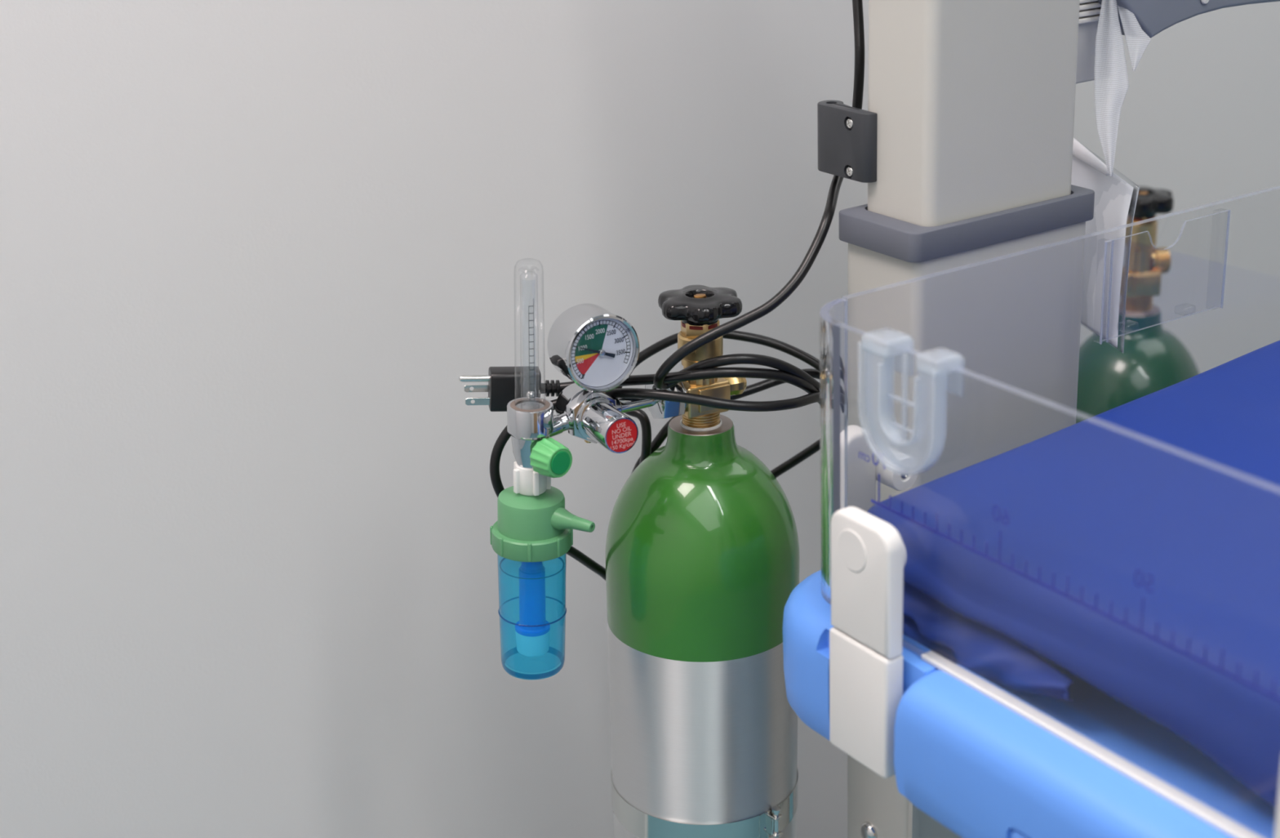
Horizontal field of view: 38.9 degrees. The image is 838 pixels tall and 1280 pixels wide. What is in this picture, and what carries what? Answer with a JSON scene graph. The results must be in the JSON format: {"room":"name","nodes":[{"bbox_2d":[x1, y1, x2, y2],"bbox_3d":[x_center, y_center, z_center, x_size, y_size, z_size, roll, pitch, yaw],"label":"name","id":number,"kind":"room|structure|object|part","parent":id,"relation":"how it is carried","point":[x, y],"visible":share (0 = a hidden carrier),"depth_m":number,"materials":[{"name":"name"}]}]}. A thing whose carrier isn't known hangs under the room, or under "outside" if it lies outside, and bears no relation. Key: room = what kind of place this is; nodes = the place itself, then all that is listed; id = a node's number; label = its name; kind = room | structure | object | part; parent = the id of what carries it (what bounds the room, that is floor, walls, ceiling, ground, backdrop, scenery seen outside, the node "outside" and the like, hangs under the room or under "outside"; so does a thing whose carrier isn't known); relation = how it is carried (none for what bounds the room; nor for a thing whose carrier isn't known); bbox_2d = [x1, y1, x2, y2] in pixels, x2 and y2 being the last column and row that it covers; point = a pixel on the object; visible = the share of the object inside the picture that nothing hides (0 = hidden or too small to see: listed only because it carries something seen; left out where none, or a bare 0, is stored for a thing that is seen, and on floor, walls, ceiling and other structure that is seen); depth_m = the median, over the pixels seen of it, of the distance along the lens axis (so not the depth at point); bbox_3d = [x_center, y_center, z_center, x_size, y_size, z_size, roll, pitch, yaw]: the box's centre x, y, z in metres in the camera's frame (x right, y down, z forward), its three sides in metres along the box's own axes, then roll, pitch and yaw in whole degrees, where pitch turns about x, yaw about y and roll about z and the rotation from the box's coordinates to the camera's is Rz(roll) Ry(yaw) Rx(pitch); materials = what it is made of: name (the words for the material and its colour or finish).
{"room":"hospital room","nodes":[
{"label":"hospital room","id":0,"kind":"room"},
{"bbox_2d":[506,396,553,468],"bbox_3d":[-0.072,0.012,1.210,0.032,0.047,0.031,-2,21,0],"label":"valve fitting","id":1,"kind":"object","parent":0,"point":[530,420],"depth_m":1.20,"materials":[{"name":"silver metal"}]},
{"bbox_2d":[0,0,1279,837],"bbox_3d":[0.139,-0.458,1.716,4.500,2.600,0.100,-15,25,-30],"label":"wall","id":2,"kind":"structure","parent":0,"point":[255,255],"depth_m":1.56,"materials":[{"name":"white paint"}]},
{"bbox_3d":[1.256,1.343,0.687,5.923,0.100,5.758,-2,21,0],"label":"floor","id":3,"kind":"structure","parent":0,"visible":0},
{"bbox_2d":[817,0,1114,837],"bbox_3d":[0.393,0.230,1.231,0.720,1.590,0.890,-15,25,-30],"label":"column","id":4,"kind":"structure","parent":3,"relation":"on","point":[968,239],"depth_m":1.20,"materials":[{"name":"grey plastic"}]},
{"bbox_2d":[458,0,864,580],"bbox_3d":[0.017,-0.092,1.259,0.290,0.480,0.167,-3,21,0],"label":"power cord","id":5,"kind":"object","parent":4,"relation":"attached to","point":[505,384],"visible":0.67,"depth_m":1.23,"materials":[{"name":"black rubber"}]},
{"bbox_3d":[-0.112,-0.021,1.259,0.020,0.007,0.001,-6,21,-8],"label":"blade","id":6,"kind":"part","parent":5,"relation":"part of","materials":[{"name":"metal"}]},
{"bbox_3d":[-0.111,-0.012,1.252,0.020,0.007,0.001,-6,21,-9],"label":"blade","id":7,"kind":"part","parent":5,"relation":"part of","materials":[{"name":"metal"}]},
{"bbox_2d":[605,284,799,837],"bbox_3d":[0.050,0.396,1.423,0.157,1.031,0.140,-9,22,-16],"label":"cylinder","id":8,"kind":"object","parent":4,"relation":"on","point":[703,557],"visible":0.9,"depth_m":1.27,"materials":[{"name":"metal"}]},
{"bbox_2d":[506,257,690,477],"bbox_3d":[-0.023,-0.041,1.203,0.135,0.146,0.070,-13,24,-25],"label":"oxygen regulator","id":9,"kind":"object","parent":8,"relation":"attached to","point":[593,346],"visible":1,"depth_m":1.20,"materials":[{"name":"silver metal"}]},
{"bbox_2d":[489,461,595,679],"bbox_3d":[-0.069,0.104,1.236,0.055,0.155,0.074,-13,24,-26],"label":"bottle","id":10,"kind":"object","parent":9,"relation":"attached to","point":[533,526],"visible":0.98,"depth_m":1.22,"materials":[{"name":"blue plastic"}]},
{"bbox_2d":[515,629,550,657],"bbox_3d":[-0.075,0.153,1.264,0.024,0.019,0.024,-10,23,-26],"label":"diffuser","id":11,"kind":"object","parent":10,"relation":"attached to","point":[530,642],"depth_m":1.25,"materials":[{"name":"plastic"}]},
{"bbox_3d":[-0.045,0.068,1.212,0.033,0.016,0.016,11,25,32],"label":"outlet spout","id":12,"kind":"part","parent":10,"relation":"part of","materials":[{"name":"green plastic"}]},
{"bbox_3d":[-0.058,0.026,1.197,0.025,0.026,0.019,-19,27,-37],"label":"flow knob","id":13,"kind":"part","parent":9,"relation":"part of","materials":[{"name":"green plastic"}]},
{"bbox_2d":[680,418,722,431],"bbox_3d":[0.043,0.002,1.273,0.030,0.002,0.030,-1,21,0],"label":"washer","id":14,"kind":"object","parent":8,"relation":"in","point":[719,424],"depth_m":1.26,"materials":[{"name":"white plastic"}]},
{"bbox_2d":[610,766,798,837],"bbox_3d":[0.049,0.278,1.378,0.142,0.027,0.142,-1,21,0],"label":"holder","id":15,"kind":"object","parent":8,"relation":"attached to","point":[768,824],"visible":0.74,"depth_m":1.32,"materials":[{"name":"metal"}]},
{"bbox_2d":[782,208,1279,837],"bbox_3d":[0.542,0.112,0.934,0.585,0.265,0.867,-15,25,-30],"label":"bed","id":16,"kind":"object","parent":4,"relation":"attached to","point":[979,757],"visible":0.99,"depth_m":1.02,"materials":[{"name":"blue plastic"}]},
{"bbox_3d":[0.328,0.089,1.274,0.569,0.080,0.084,-15,25,-30],"label":"frame corner","id":17,"kind":"part","parent":16,"relation":"part of","materials":[{"name":"blue plastic"}]},
{"bbox_3d":[0.117,0.021,1.106,0.014,0.183,0.050,2,22,12],"label":"panel corner","id":18,"kind":"part","parent":16,"relation":"part of","materials":[{"name":"clear plastic"}]},
{"bbox_2d":[861,327,964,475],"bbox_3d":[0.149,-0.007,1.004,0.022,0.074,0.064,-15,25,-30],"label":"clip","id":19,"kind":"object","parent":16,"relation":"attached to","point":[908,438],"visible":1,"depth_m":1.00,"materials":[{"name":"plastic"}]},
{"bbox_2d":[866,340,1279,807],"bbox_3d":[0.553,0.132,0.937,0.513,0.114,0.780,-15,25,-30],"label":"mattress","id":20,"kind":"object","parent":16,"relation":"on","point":[1178,484],"visible":0.87,"depth_m":1.04,"materials":[{"name":"blue fabric"}]},
{"bbox_3d":[0.361,0.282,0.772,0.042,0.081,0.716,-15,25,-30],"label":"bed rail","id":21,"kind":"part","parent":16,"relation":"part of","materials":[{"name":"blue plastic"}]},
{"bbox_2d":[1071,137,1139,352],"bbox_3d":[0.329,-0.133,1.316,0.034,0.140,0.117,-12,23,-24],"label":"sheet","id":22,"kind":"object","parent":4,"relation":"attached to","point":[1105,233],"visible":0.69,"depth_m":1.31,"materials":[{"name":"white paper"}]},
{"bbox_2d":[1075,186,1199,422],"bbox_3d":[0.494,0.234,1.882,0.140,0.963,0.140,14,27,36],"label":"cylinder","id":23,"kind":"object","parent":4,"relation":"attached to","point":[1153,358],"visible":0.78,"depth_m":1.73,"materials":[{"name":"metal"}]},
{"bbox_2d":[1120,308,1151,313],"bbox_3d":[0.479,-0.107,1.750,0.029,0.002,0.029,-9,22,-17],"label":"washer","id":24,"kind":"object","parent":23,"relation":"in","point":[1126,310],"depth_m":1.74,"materials":[{"name":"white metal"}]},
{"bbox_2d":[1095,0,1279,38],"bbox_3d":[0.394,-0.363,1.268,0.233,0.172,0.048,-15,25,-30],"label":"housing","id":25,"kind":"object","parent":4,"relation":"attached to","point":[1153,17],"visible":0.9,"depth_m":1.25,"materials":[{"name":"plastic"}]},
{"bbox_2d":[1094,0,1151,176],"bbox_3d":[0.320,-0.238,1.229,0.033,0.136,0.058,13,26,35],"label":"cloth","id":26,"kind":"object","parent":25,"relation":"hanging from","point":[1104,93],"visible":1,"depth_m":1.23,"materials":[{"name":"white fabric"}]}
]}

